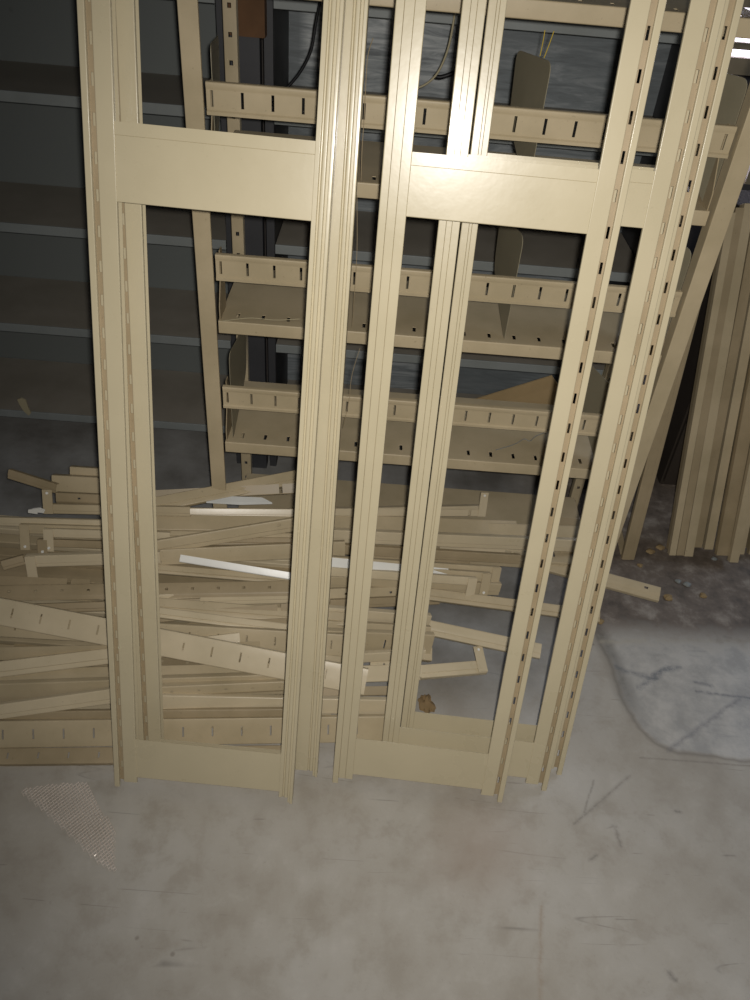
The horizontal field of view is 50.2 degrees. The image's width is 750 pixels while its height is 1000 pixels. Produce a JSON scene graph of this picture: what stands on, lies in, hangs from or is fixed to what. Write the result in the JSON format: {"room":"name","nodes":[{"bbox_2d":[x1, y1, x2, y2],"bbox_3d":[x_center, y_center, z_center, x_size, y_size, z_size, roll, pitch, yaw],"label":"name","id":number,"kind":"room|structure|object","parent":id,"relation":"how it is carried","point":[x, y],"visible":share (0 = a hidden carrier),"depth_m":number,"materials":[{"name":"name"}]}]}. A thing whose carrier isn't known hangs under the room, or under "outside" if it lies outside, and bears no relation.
{"room":"storage room","nodes":[
{"label":"storage room","id":0,"kind":"room"},
{"bbox_2d":[0,264,749,999],"bbox_3d":[0.420,0.585,1.799,9.000,0.100,7.100,4,39,-1],"label":"floor","id":1,"kind":"structure","parent":0,"point":[627,877],"depth_m":1.56,"materials":[{"name":"concrete"}]},
{"bbox_2d":[22,782,116,870],"bbox_3d":[-0.569,0.615,1.563,0.268,0.008,0.098,27,44,25],"label":"wire mesh","id":2,"kind":"object","parent":1,"relation":"on","point":[69,786],"visible":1,"depth_m":1.56,"materials":[{"name":"grey metal"}]},
{"bbox_2d":[0,0,240,463],"bbox_3d":[-1.038,-1.004,2.007,1.405,1.900,0.326,4,39,-1],"label":"shelving unit","id":3,"kind":"object","parent":1,"relation":"on","point":[47,351],"visible":0.59,"depth_m":2.23,"materials":[{"name":"grey metal"}]},
{"bbox_2d":[0,745,280,765],"bbox_3d":[-0.531,0.529,1.655,0.749,0.038,0.036,2,39,-5],"label":"rail","id":4,"kind":"object","parent":1,"relation":"on","point":[78,756],"visible":0.51,"depth_m":1.64,"materials":[{"name":"beige metal"}]},
{"bbox_2d":[0,714,384,747],"bbox_3d":[-0.448,0.486,1.681,0.946,0.062,0.043,1,39,-5],"label":"rail","id":5,"kind":"object","parent":1,"relation":"on","point":[18,733],"visible":0.59,"depth_m":1.68,"materials":[{"name":"beige metal"}]},
{"bbox_2d":[0,687,110,718],"bbox_3d":[-0.681,0.423,1.659,0.458,0.079,0.026,-3,39,-10],"label":"bar","id":6,"kind":"object","parent":5,"relation":"on","point":[99,696],"visible":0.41,"depth_m":1.65,"materials":[{"name":"beige metal"}]},
{"bbox_2d":[0,672,284,701],"bbox_3d":[-0.541,0.398,1.691,0.764,0.082,0.026,1,39,-6],"label":"bar","id":7,"kind":"object","parent":5,"relation":"on","point":[27,688],"visible":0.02,"depth_m":1.67,"materials":[{"name":"beige metal"}]},
{"bbox_2d":[0,663,268,679],"bbox_3d":[-0.529,0.376,1.701,0.758,0.051,0.045,1,39,-5],"label":"bar","id":8,"kind":"object","parent":7,"relation":"on","point":[81,672],"visible":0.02,"depth_m":1.70,"materials":[{"name":"beige metal"}]},
{"bbox_2d":[0,632,239,676],"bbox_3d":[-0.606,0.334,1.693,0.637,0.090,0.031,-2,39,-9],"label":"bar","id":9,"kind":"object","parent":8,"relation":"on","point":[21,666],"visible":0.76,"depth_m":1.68,"materials":[{"name":"beige metal"}]},
{"bbox_2d":[0,642,259,659],"bbox_3d":[-0.580,0.322,1.700,0.667,0.066,0.016,1,39,-5],"label":"bar","id":10,"kind":"object","parent":9,"relation":"on","point":[6,653],"visible":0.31,"depth_m":1.69,"materials":[{"name":"beige metal"}]},
{"bbox_2d":[5,707,283,718],"bbox_3d":[-0.527,0.447,1.674,0.738,0.042,0.016,2,39,-5],"label":"bar","id":11,"kind":"object","parent":5,"relation":"on","point":[222,712],"visible":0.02,"depth_m":1.68,"materials":[{"name":"beige metal"}]},
{"bbox_2d":[162,693,386,713],"bbox_3d":[-0.212,0.435,1.708,0.538,0.063,0.026,1,39,-5],"label":"bar","id":12,"kind":"object","parent":5,"relation":"on","point":[368,705],"visible":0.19,"depth_m":1.69,"materials":[{"name":"beige metal"}]},
{"bbox_2d":[162,679,284,693],"bbox_3d":[-0.320,0.396,1.694,0.322,0.036,0.019,0,39,-7],"label":"rail","id":13,"kind":"object","parent":12,"relation":"on","point":[262,685],"visible":0.79,"depth_m":1.69,"materials":[{"name":"beige metal"}]},
{"bbox_2d":[77,0,345,803],"bbox_3d":[-0.249,-0.388,1.201,0.360,2.070,0.601,6,39,1],"label":"frame","id":14,"kind":"object","parent":1,"relation":"on","point":[125,162],"visible":1,"depth_m":1.20,"materials":[{"name":"metal"}]},
{"bbox_2d":[115,0,369,776],"bbox_3d":[-0.223,-0.364,1.258,0.370,1.962,0.535,5,39,0],"label":"frame","id":15,"kind":"object","parent":1,"relation":"on","point":[141,435],"visible":0.7,"depth_m":1.34,"materials":[{"name":"metal"}]},
{"bbox_2d":[230,35,267,467],"bbox_3d":[-0.326,-0.568,2.126,0.065,1.175,0.035,4,39,-1],"label":"post","id":16,"kind":"object","parent":1,"relation":"on","point":[250,48],"visible":0.36,"depth_m":2.01,"materials":[{"name":"metal"}]},
{"bbox_2d":[228,0,266,37],"bbox_3d":[-0.273,-1.050,1.730,0.077,0.074,0.065,4,39,-1],"label":"wood block","id":17,"kind":"object","parent":16,"relation":"on","point":[252,14],"visible":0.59,"depth_m":1.71,"materials":[{"name":"brown wood"}]},
{"bbox_2d":[420,646,487,679],"bbox_3d":[0.154,0.378,1.837,0.206,0.035,0.061,-3,40,-11],"label":"bar","id":18,"kind":"object","parent":1,"relation":"on","point":[478,667],"visible":0.81,"depth_m":1.83,"materials":[{"name":"beige metal"}]},
{"bbox_2d":[370,661,421,678],"bbox_3d":[0.046,0.378,1.797,0.123,0.045,0.032,2,39,-4],"label":"rail","id":19,"kind":"object","parent":18,"relation":"on","point":[385,662],"visible":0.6,"depth_m":1.79,"materials":[{"name":"beige metal"}]},
{"bbox_2d":[324,664,419,681],"bbox_3d":[-0.032,0.384,1.769,0.275,0.066,0.036,-4,40,-11],"label":"bar","id":20,"kind":"object","parent":19,"relation":"on","point":[376,673],"visible":0.18,"depth_m":1.77,"materials":[{"name":"beige metal"}]},
{"bbox_2d":[422,649,431,661],"bbox_3d":[0.087,0.350,1.832,0.090,0.047,0.036,0,39,-6],"label":"bar","id":21,"kind":"object","parent":18,"relation":"on","point":[428,657],"visible":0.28,"depth_m":1.83,"materials":[{"name":"beige metal"}]},
{"bbox_2d":[326,648,425,662],"bbox_3d":[-0.026,0.348,1.774,0.289,0.062,0.017,-5,40,-13],"label":"bar","id":22,"kind":"object","parent":21,"relation":"on","point":[370,655],"visible":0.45,"depth_m":1.77,"materials":[{"name":"beige metal"}]},
{"bbox_2d":[0,613,343,655],"bbox_3d":[-0.482,0.286,1.717,0.869,0.073,0.038,3,39,-3],"label":"rail","id":23,"kind":"object","parent":22,"relation":"on","point":[265,636],"visible":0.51,"depth_m":1.72,"materials":[{"name":"beige metal"}]},
{"bbox_2d":[0,597,368,694],"bbox_3d":[-0.465,0.297,1.687,0.910,0.126,0.048,7,39,2],"label":"rail","id":24,"kind":"object","parent":23,"relation":"on","point":[26,616],"visible":0.63,"depth_m":1.68,"materials":[{"name":"beige metal"}]},
{"bbox_2d":[160,607,287,628],"bbox_3d":[-0.276,0.271,1.746,0.424,0.059,0.023,4,39,-2],"label":"bar","id":25,"kind":"object","parent":23,"relation":"on","point":[165,613],"visible":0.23,"depth_m":1.73,"materials":[{"name":"beige metal"}]},
{"bbox_2d":[327,627,434,653],"bbox_3d":[-0.029,0.317,1.783,0.334,0.116,0.027,-3,39,-10],"label":"rail","id":26,"kind":"object","parent":21,"relation":"on","point":[375,638],"visible":0.23,"depth_m":1.78,"materials":[{"name":"beige metal"}]},
{"bbox_2d":[429,620,541,658],"bbox_3d":[0.216,0.319,1.869,0.350,0.064,0.033,8,39,3],"label":"bar","id":27,"kind":"object","parent":18,"relation":"on","point":[441,630],"visible":0.44,"depth_m":1.86,"materials":[{"name":"beige metal"}]},
{"bbox_2d":[329,605,431,624],"bbox_3d":[-0.021,0.262,1.819,0.310,0.098,0.019,-3,39,-10],"label":"bar","id":28,"kind":"object","parent":27,"relation":"on","point":[374,614],"visible":0.26,"depth_m":1.82,"materials":[{"name":"beige metal"}]},
{"bbox_2d":[177,0,749,608],"bbox_3d":[0.171,-0.748,1.507,0.986,2.300,0.344,4,39,-1],"label":"shelf rack","id":29,"kind":"object","parent":1,"relation":"on","point":[480,427],"visible":0.56,"depth_m":1.64,"materials":[{"name":"beige metal"}]},
{"bbox_2d":[210,36,219,130],"bbox_3d":[-0.288,-0.734,1.459,0.001,0.196,0.161,0,39,-6],"label":"plate","id":30,"kind":"object","parent":29,"relation":"on","point":[214,47],"visible":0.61,"depth_m":1.42,"materials":[{"name":"beige metal"}]},
{"bbox_2d":[229,335,246,436],"bbox_3d":[-0.311,-0.280,1.833,0.001,0.213,0.175,6,39,1],"label":"plate","id":31,"kind":"object","parent":29,"relation":"on","point":[238,353],"visible":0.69,"depth_m":1.81,"materials":[{"name":"beige metal"}]},
{"bbox_2d":[336,504,478,516],"bbox_3d":[0.046,0.029,1.993,0.492,0.119,0.019,-9,41,-18],"label":"bar","id":32,"kind":"object","parent":29,"relation":"on","point":[469,507],"visible":0.19,"depth_m":2.05,"materials":[{"name":"beige metal"}]},
{"bbox_2d":[335,492,488,516],"bbox_3d":[0.090,0.028,1.997,0.428,0.095,0.027,-7,40,-15],"label":"bar","id":33,"kind":"object","parent":32,"relation":"on","point":[481,512],"visible":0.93,"depth_m":2.03,"materials":[{"name":"beige metal"}]},
{"bbox_2d":[334,527,576,551],"bbox_3d":[0.211,0.099,1.970,0.702,0.113,0.019,-2,39,-9],"label":"bar","id":34,"kind":"object","parent":29,"relation":"on","point":[387,537],"visible":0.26,"depth_m":1.97,"materials":[{"name":"beige metal"}]},
{"bbox_2d":[440,547,504,551],"bbox_3d":[0.247,0.120,2.038,0.166,0.029,0.029,4,39,-1],"label":"bar","id":35,"kind":"object","parent":29,"relation":"on","point":[454,548],"visible":0.14,"depth_m":2.03,"materials":[{"name":"beige metal"}]},
{"bbox_2d":[505,549,660,602],"bbox_3d":[0.489,0.178,2.026,0.461,0.054,0.036,12,39,9],"label":"bar","id":36,"kind":"object","parent":35,"relation":"on","point":[616,583],"visible":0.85,"depth_m":2.00,"materials":[{"name":"beige metal"}]},
{"bbox_2d":[495,226,522,338],"bbox_3d":[0.266,-0.471,1.657,0.001,0.213,0.175,-1,39,-7],"label":"plate","id":37,"kind":"object","parent":29,"relation":"on","point":[510,239],"visible":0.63,"depth_m":1.63,"materials":[{"name":"beige metal"}]},
{"bbox_2d":[475,375,557,404],"bbox_3d":[0.359,-0.270,2.093,0.309,0.133,0.024,4,39,-1],"label":"cardboard sheet","id":38,"kind":"object","parent":29,"relation":"on","point":[543,390],"visible":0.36,"depth_m":2.09,"materials":[{"name":"brown cardboard"}]},
{"bbox_2d":[511,51,550,156],"bbox_3d":[0.273,-0.702,1.470,0.001,0.213,0.175,-3,40,-11],"label":"plate","id":39,"kind":"object","parent":29,"relation":"on","point":[532,72],"visible":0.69,"depth_m":1.44,"materials":[{"name":"beige metal"}]},
{"bbox_2d":[488,523,578,537],"bbox_3d":[0.322,0.080,2.048,0.528,0.057,0.039,0,39,-6],"label":"bar","id":40,"kind":"object","parent":29,"relation":"on","point":[497,528],"visible":0.14,"depth_m":2.05,"materials":[{"name":"beige metal"}]},
{"bbox_2d":[335,516,516,533],"bbox_3d":[0.126,0.066,1.997,0.497,0.112,0.044,-5,40,-12],"label":"bar","id":41,"kind":"object","parent":40,"relation":"on","point":[478,526],"visible":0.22,"depth_m":2.00,"materials":[{"name":"beige metal"}]},
{"bbox_2d":[156,515,339,532],"bbox_3d":[-0.347,0.059,1.882,0.531,0.059,0.044,-1,39,-8],"label":"bar","id":42,"kind":"object","parent":41,"relation":"on","point":[194,522],"visible":0.36,"depth_m":1.86,"materials":[{"name":"beige metal"}]},
{"bbox_2d":[19,523,101,549],"bbox_3d":[-0.659,0.086,1.821,0.292,0.060,0.038,3,39,-3],"label":"bar","id":43,"kind":"object","parent":42,"relation":"attached to","point":[25,529],"visible":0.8,"depth_m":1.81,"materials":[{"name":"beige metal"}]},
{"bbox_2d":[43,527,170,551],"bbox_3d":[-0.606,0.093,1.813,0.283,0.053,0.034,3,39,-3],"label":"bar","id":44,"kind":"object","parent":43,"relation":"attached to","point":[49,534],"visible":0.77,"depth_m":1.80,"materials":[{"name":"beige metal"}]},
{"bbox_2d":[42,489,190,516],"bbox_3d":[-0.592,0.013,1.836,0.333,0.059,0.026,2,39,-4],"label":"bar","id":45,"kind":"object","parent":42,"relation":"on","point":[49,506],"visible":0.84,"depth_m":1.83,"materials":[{"name":"beige metal"}]},
{"bbox_2d":[156,470,296,505],"bbox_3d":[-0.316,-0.029,1.910,0.435,0.048,0.035,-10,41,-18],"label":"bar","id":46,"kind":"object","parent":45,"relation":"on","point":[201,495],"visible":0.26,"depth_m":1.89,"materials":[{"name":"beige metal"}]},
{"bbox_2d":[155,483,295,496],"bbox_3d":[-0.388,-0.014,1.896,0.419,0.041,0.016,-2,39,-9],"label":"bar","id":47,"kind":"object","parent":46,"relation":"on","point":[272,489],"visible":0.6,"depth_m":1.91,"materials":[{"name":"beige metal"}]},
{"bbox_2d":[100,507,294,516],"bbox_3d":[-0.347,0.030,1.893,0.580,0.055,0.021,-2,39,-9],"label":"bar","id":48,"kind":"object","parent":42,"relation":"on","point":[284,512],"visible":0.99,"depth_m":1.89,"materials":[{"name":"beige metal"}]},
{"bbox_2d":[56,491,100,503],"bbox_3d":[-0.662,-0.005,1.850,0.146,0.026,0.020,3,39,-2],"label":"rail","id":49,"kind":"object","parent":48,"relation":"on","point":[61,497],"visible":0.55,"depth_m":1.84,"materials":[{"name":"beige metal"}]},
{"bbox_2d":[52,474,99,492],"bbox_3d":[-0.689,-0.036,1.876,0.130,0.048,0.034,4,39,-2],"label":"bar","id":50,"kind":"object","parent":49,"relation":"on","point":[67,482],"visible":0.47,"depth_m":1.86,"materials":[{"name":"beige metal"}]},
{"bbox_2d":[8,468,58,492],"bbox_3d":[-0.795,-0.044,1.862,0.123,0.039,0.018,12,39,8],"label":"bar","id":51,"kind":"object","parent":50,"relation":"on","point":[13,474],"visible":0.96,"depth_m":1.85,"materials":[{"name":"beige metal"}]},
{"bbox_2d":[206,496,271,504],"bbox_3d":[-0.314,0.001,1.852,0.151,0.011,0.018,3,39,-3],"label":"metal plate","id":52,"kind":"object","parent":48,"relation":"on","point":[234,500],"visible":1,"depth_m":1.85,"materials":[{"name":"metal"}]},
{"bbox_2d":[582,366,608,455],"bbox_3d":[0.504,-0.204,1.849,0.001,0.192,0.158,-5,40,-12],"label":"plate","id":53,"kind":"object","parent":29,"relation":"on","point":[597,389],"visible":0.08,"depth_m":1.83,"materials":[{"name":"beige metal"}]},
{"bbox_2d":[699,70,746,200],"bbox_3d":[0.601,-0.677,1.476,0.001,0.213,0.175,-6,40,-14],"label":"plate","id":54,"kind":"object","parent":29,"relation":"on","point":[735,87],"visible":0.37,"depth_m":1.40,"materials":[{"name":"beige metal"}]},
{"bbox_2d":[264,0,724,489],"bbox_3d":[0.244,-0.909,2.034,1.002,1.900,0.326,4,39,-1],"label":"wall","id":55,"kind":"structure","parent":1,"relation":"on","point":[583,59],"depth_m":2.08,"materials":[{"name":"grey concrete"}]},
{"bbox_2d":[332,0,666,802],"bbox_3d":[0.173,-0.329,1.218,0.352,2.011,0.509,5,39,0],"label":"frame","id":56,"kind":"object","parent":1,"relation":"on","point":[413,184],"visible":1,"depth_m":1.21,"materials":[{"name":"beige metal"}]},
{"bbox_2d":[416,588,599,622],"bbox_3d":[0.298,0.246,1.907,0.484,0.057,0.030,5,39,0],"label":"bar","id":57,"kind":"object","parent":1,"relation":"on","point":[436,595],"visible":0.55,"depth_m":1.90,"materials":[{"name":"beige metal"}]},
{"bbox_2d":[330,587,398,598],"bbox_3d":[-0.033,0.214,1.854,0.297,0.078,0.026,-8,41,-16],"label":"rail","id":58,"kind":"object","parent":57,"relation":"on","point":[339,592],"visible":0.28,"depth_m":1.86,"materials":[{"name":"beige metal"}]},
{"bbox_2d":[159,594,329,603],"bbox_3d":[-0.329,0.217,1.778,0.458,0.037,0.023,-1,39,-8],"label":"bar","id":59,"kind":"object","parent":58,"relation":"on","point":[255,599],"visible":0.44,"depth_m":1.78,"materials":[{"name":"beige metal"}]},
{"bbox_2d":[12,598,199,612],"bbox_3d":[-0.658,0.233,1.738,0.551,0.050,0.020,1,39,-6],"label":"bar","id":60,"kind":"object","parent":59,"relation":"on","point":[94,606],"visible":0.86,"depth_m":1.74,"materials":[{"name":"beige metal"}]},
{"bbox_2d":[0,581,289,600],"bbox_3d":[-0.573,0.197,1.751,0.771,0.046,0.036,1,39,-5],"label":"rail","id":61,"kind":"object","parent":59,"relation":"on","point":[232,588],"visible":0.81,"depth_m":1.75,"materials":[{"name":"beige metal"}]},
{"bbox_2d":[0,576,90,590],"bbox_3d":[-0.791,0.182,1.762,0.326,0.027,0.019,3,39,-3],"label":"bar","id":62,"kind":"object","parent":61,"relation":"attached to","point":[4,580],"visible":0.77,"depth_m":1.76,"materials":[{"name":"beige metal"}]},
{"bbox_2d":[24,550,161,576],"bbox_3d":[-0.625,0.152,1.781,0.292,0.087,0.039,1,39,-6],"label":"bar","id":63,"kind":"object","parent":62,"relation":"on","point":[32,560],"visible":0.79,"depth_m":1.76,"materials":[{"name":"beige metal"}]},
{"bbox_2d":[330,596,439,607],"bbox_3d":[0.025,0.237,1.865,0.277,0.072,0.019,-8,41,-16],"label":"bar","id":64,"kind":"object","parent":57,"relation":"on","point":[381,601],"visible":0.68,"depth_m":1.85,"materials":[{"name":"beige metal"}]},
{"bbox_2d":[331,567,476,596],"bbox_3d":[0.069,0.196,1.856,0.355,0.116,0.036,-2,39,-9],"label":"bar","id":65,"kind":"object","parent":57,"relation":"on","point":[470,581],"visible":0.66,"depth_m":1.87,"materials":[{"name":"beige metal"}]},
{"bbox_2d":[382,0,725,790],"bbox_3d":[0.265,-0.319,1.266,0.353,1.950,0.517,5,39,0],"label":"frame","id":66,"kind":"object","parent":1,"relation":"on","point":[648,205],"visible":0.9,"depth_m":1.30,"materials":[{"name":"beige metal"}]},
{"bbox_2d":[400,0,743,774],"bbox_3d":[0.302,-0.315,1.312,0.352,1.891,0.504,5,39,0],"label":"frame","id":67,"kind":"object","parent":1,"relation":"on","point":[496,9],"visible":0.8,"depth_m":1.35,"materials":[{"name":"beige metal"}]},
{"bbox_2d":[621,306,700,559],"bbox_3d":[0.744,-0.189,2.078,0.037,0.796,0.164,3,39,-3],"label":"bar","id":68,"kind":"object","parent":1,"relation":"on","point":[649,473],"visible":0.54,"depth_m":2.13,"materials":[{"name":"beige metal"}]},
{"bbox_2d":[666,213,735,555],"bbox_3d":[0.852,-0.280,2.125,0.018,0.880,0.339,-1,39,-8],"label":"panel","id":69,"kind":"object","parent":1,"relation":"on","point":[719,270],"visible":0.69,"depth_m":2.11,"materials":[{"name":"beige metal"}]},
{"bbox_2d":[656,190,749,488],"bbox_3d":[1.216,-0.441,2.411,0.540,0.840,0.295,4,39,-1],"label":"base cabinet","id":70,"kind":"object","parent":1,"relation":"on","point":[669,465],"visible":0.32,"depth_m":2.43,"materials":[{"name":"brown paint"}]},
{"bbox_2d":[676,208,743,555],"bbox_3d":[0.874,-0.287,2.130,0.021,0.889,0.352,-1,39,-8],"label":"panel","id":71,"kind":"object","parent":1,"relation":"on","point":[739,212],"visible":0.74,"depth_m":2.10,"materials":[{"name":"beige metal"}]},
{"bbox_2d":[684,203,749,556],"bbox_3d":[0.899,-0.291,2.131,0.024,0.897,0.364,-1,39,-7],"label":"panel","id":72,"kind":"object","parent":1,"relation":"on","point":[745,228],"visible":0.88,"depth_m":2.10,"materials":[{"name":"beige metal"}]},
{"bbox_2d":[695,232,749,547],"bbox_3d":[0.937,-0.300,2.160,0.024,0.880,0.340,-1,39,-8],"label":"panel","id":73,"kind":"object","parent":1,"relation":"on","point":[744,291],"visible":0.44,"depth_m":2.14,"materials":[{"name":"beige metal"}]},
{"bbox_2d":[703,294,749,549],"bbox_3d":[0.968,-0.302,2.159,0.024,0.889,0.352,-1,39,-8],"label":"panel","id":74,"kind":"object","parent":1,"relation":"on","point":[744,349],"visible":0.89,"depth_m":2.18,"materials":[{"name":"beige metal"}]},
{"bbox_2d":[714,356,749,555],"bbox_3d":[1.000,-0.293,2.144,0.033,0.898,0.365,-1,39,-7],"label":"panel","id":75,"kind":"object","parent":1,"relation":"on","point":[741,443],"visible":1,"depth_m":2.20,"materials":[{"name":"beige metal"}]},
{"bbox_2d":[727,444,749,562],"bbox_3d":[1.023,-0.260,2.120,0.024,0.880,0.340,-1,39,-8],"label":"panel","id":76,"kind":"object","parent":1,"relation":"on","point":[743,507],"visible":0.87,"depth_m":2.21,"materials":[{"name":"beige metal"}]},
{"label":"metal bar","id":77,"kind":"object","parent":1,"relation":"on","visible":0},
{"label":"metal bar","id":78,"kind":"object","parent":77,"relation":"on","visible":0},
{"label":"metal bar","id":79,"kind":"object","parent":78,"relation":"on","visible":0},
{"label":"metal bar","id":80,"kind":"object","parent":79,"relation":"on","visible":0},
{"bbox_2d":[68,600,187,622],"bbox_3d":[-0.373,0.273,1.864,0.754,0.024,0.038,4,39,-1],"label":"metal bar","id":81,"kind":"object","parent":80,"relation":"on","point":[68,600],"visible":0.02,"depth_m":1.86,"materials":[{"name":"beige metal"}]},
{"bbox_2d":[23,600,182,621],"bbox_3d":[-0.392,0.268,1.836,0.924,0.017,0.029,4,39,-1],"label":"metal bar","id":82,"kind":"object","parent":81,"relation":"on","point":[98,613],"visible":0.02,"depth_m":1.83,"materials":[{"name":"beige metal"}]},
{"bbox_2d":[328,620,430,631],"bbox_3d":[0.001,0.294,1.810,0.262,0.083,0.027,-3,39,-10],"label":"bar","id":83,"kind":"object","parent":82,"relation":"on","point":[333,624],"visible":0.27,"depth_m":1.80,"materials":[{"name":"beige metal"}]},
{"bbox_2d":[159,598,344,625],"bbox_3d":[-0.288,0.246,1.762,0.447,0.059,0.032,2,39,-4],"label":"bar","id":84,"kind":"object","parent":83,"relation":"on","point":[208,607],"visible":0.62,"depth_m":1.75,"materials":[{"name":"beige metal"}]},
{"bbox_2d":[330,576,501,594],"bbox_3d":[0.077,0.200,1.893,0.471,0.106,0.019,-3,39,-10],"label":"bar","id":85,"kind":"object","parent":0,"point":[494,587],"visible":0.37,"depth_m":1.90,"materials":[{"name":"beige metal"}]},
{"bbox_2d":[158,564,290,584],"bbox_3d":[-0.315,0.171,1.814,0.426,0.049,0.022,2,39,-4],"label":"bar","id":86,"kind":"object","parent":85,"relation":"on","point":[173,570],"visible":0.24,"depth_m":1.80,"materials":[{"name":"beige metal"}]},
{"bbox_2d":[179,555,290,579],"bbox_3d":[-0.286,0.158,1.796,0.305,0.052,0.012,5,39,0],"label":"bar","id":87,"kind":"object","parent":86,"relation":"on","point":[183,558],"visible":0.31,"depth_m":1.79,"materials":[{"name":"metal"}]},
{"bbox_2d":[332,555,501,581],"bbox_3d":[0.089,0.168,1.893,0.446,0.116,0.033,-3,39,-10],"label":"bar","id":88,"kind":"object","parent":85,"relation":"on","point":[495,570],"visible":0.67,"depth_m":1.92,"materials":[{"name":"beige metal"}]},
{"bbox_2d":[434,568,491,594],"bbox_3d":[0.086,0.182,1.880,0.394,0.116,0.036,-2,39,-9],"label":"bar","id":89,"kind":"object","parent":85,"relation":"on","point":[484,577],"visible":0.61,"depth_m":1.91,"materials":[{"name":"beige metal"}]},
{"bbox_2d":[332,557,447,573],"bbox_3d":[0.013,0.157,1.843,0.336,0.101,0.015,-4,40,-11],"label":"bar","id":90,"kind":"object","parent":89,"relation":"on","point":[336,562],"visible":0.17,"depth_m":1.84,"materials":[{"name":"metal"}]},
{"bbox_2d":[679,74,749,261],"bbox_3d":[2.986,-2.404,3.163,4.270,3.200,0.120,4,39,-1],"label":"wall","id":91,"kind":"structure","parent":0,"point":[695,231],"depth_m":3.99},
{"bbox_2d":[716,0,749,75],"bbox_3d":[2.047,-2.161,3.330,1.300,0.760,0.040,4,39,-1],"label":"trim","id":92,"kind":"structure","parent":91,"relation":"attached to","point":[738,65],"depth_m":3.51,"materials":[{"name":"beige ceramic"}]},
{"label":"metal bar","id":93,"kind":"object","parent":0,"visible":0},
{"label":"metal bar","id":94,"kind":"object","parent":93,"relation":"on","visible":0},
{"label":"metal bar","id":95,"kind":"object","parent":94,"relation":"on","visible":0},
{"label":"metal bar","id":96,"kind":"object","parent":95,"relation":"on","visible":0},
{"label":"metal bar","id":97,"kind":"object","parent":96,"relation":"on","visible":0},
{"label":"metal bar","id":98,"kind":"object","parent":97,"relation":"on","visible":0},
{"bbox_2d":[0,562,290,589],"bbox_3d":[-0.557,0.186,1.863,0.779,0.018,0.045,4,39,-1],"label":"metal bar","id":99,"kind":"object","parent":98,"relation":"on","point":[97,576],"visible":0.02,"depth_m":1.86,"materials":[{"name":"beige metal"}]},
{"bbox_2d":[0,547,290,571],"bbox_3d":[-0.541,0.152,1.879,0.827,0.018,0.037,4,39,-1],"label":"metal bar","id":100,"kind":"object","parent":99,"relation":"on","point":[5,552],"visible":0.02,"depth_m":1.87,"materials":[{"name":"beige metal"}]},
{"label":"metal bar","id":101,"kind":"object","parent":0,"visible":0},
{"bbox_2d":[0,533,72,551],"bbox_3d":[-0.627,0.115,1.919,0.849,0.023,0.030,4,39,-1],"label":"metal bar","id":102,"kind":"object","parent":101,"relation":"on","point":[6,540],"visible":0.02,"depth_m":1.91,"materials":[{"name":"beige metal"}]},
{"bbox_2d":[54,537,291,567],"bbox_3d":[-0.367,0.131,1.898,0.806,0.018,0.037,5,39,-1],"label":"metal bar","id":103,"kind":"object","parent":102,"relation":"on","point":[283,563],"visible":0.02,"depth_m":1.89,"materials":[{"name":"beige metal"}]},
{"bbox_2d":[158,540,344,564],"bbox_3d":[-0.331,0.122,1.831,0.528,0.049,0.027,-3,39,-10],"label":"bar","id":104,"kind":"object","parent":103,"relation":"on","point":[261,551],"visible":0.59,"depth_m":1.83,"materials":[{"name":"beige metal"}]},
{"bbox_2d":[37,538,102,552],"bbox_3d":[-0.603,0.110,1.816,0.319,0.038,0.026,3,39,-3],"label":"bar","id":105,"kind":"object","parent":104,"relation":"on","point":[67,543],"visible":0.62,"depth_m":1.81,"materials":[{"name":"beige metal"}]},
{"bbox_2d":[157,517,293,549],"bbox_3d":[-0.367,0.086,1.814,0.370,0.070,0.016,-5,40,-13],"label":"bar","id":106,"kind":"object","parent":104,"relation":"on","point":[267,528],"visible":0.74,"depth_m":1.81,"materials":[{"name":"beige metal"}]},
{"bbox_2d":[209,537,292,545],"bbox_3d":[-0.377,0.095,1.843,0.407,0.019,0.018,1,39,-6],"label":"bar","id":107,"kind":"object","parent":104,"relation":"on","point":[258,540],"visible":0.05,"depth_m":1.85,"materials":[{"name":"beige metal"}]},
{"bbox_2d":[157,530,292,536],"bbox_3d":[-0.390,0.082,1.848,0.432,0.019,0.019,1,39,-5],"label":"bar","id":108,"kind":"object","parent":107,"relation":"on","point":[172,533],"visible":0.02,"depth_m":1.84,"materials":[{"name":"beige metal"}]},
{"bbox_2d":[0,516,101,525],"bbox_3d":[-0.748,0.051,1.822,0.470,0.033,0.016,3,39,-3],"label":"bar","id":109,"kind":"object","parent":108,"relation":"on","point":[4,520],"visible":0.39,"depth_m":1.82,"materials":[{"name":"beige metal"}]},
{"bbox_2d":[350,554,469,563],"bbox_3d":[0.087,0.139,1.949,0.310,0.077,0.027,-4,40,-11],"label":"rail","id":110,"kind":"object","parent":103,"relation":"on","point":[449,561],"visible":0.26,"depth_m":1.97,"materials":[{"name":"beige metal"}]},
{"bbox_2d":[345,543,520,563],"bbox_3d":[0.105,0.129,1.944,0.535,0.111,0.018,-3,39,-10],"label":"bar","id":111,"kind":"object","parent":110,"relation":"on","point":[380,550],"visible":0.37,"depth_m":1.97,"materials":[{"name":"beige metal"}]},
{"label":"metal bar","id":112,"kind":"object","parent":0,"visible":0},
{"label":"metal bar","id":113,"kind":"object","parent":112,"relation":"on","visible":0},
{"label":"metal bar","id":114,"kind":"object","parent":113,"relation":"on","visible":0},
{"label":"metal bar","id":115,"kind":"object","parent":114,"relation":"on","visible":0},
{"bbox_2d":[0,628,269,662],"bbox_3d":[-0.536,0.327,1.803,0.945,0.018,0.037,5,39,-1],"label":"metal bar","id":116,"kind":"object","parent":115,"relation":"on","point":[6,640],"visible":0.02,"depth_m":1.79,"materials":[{"name":"beige metal"}]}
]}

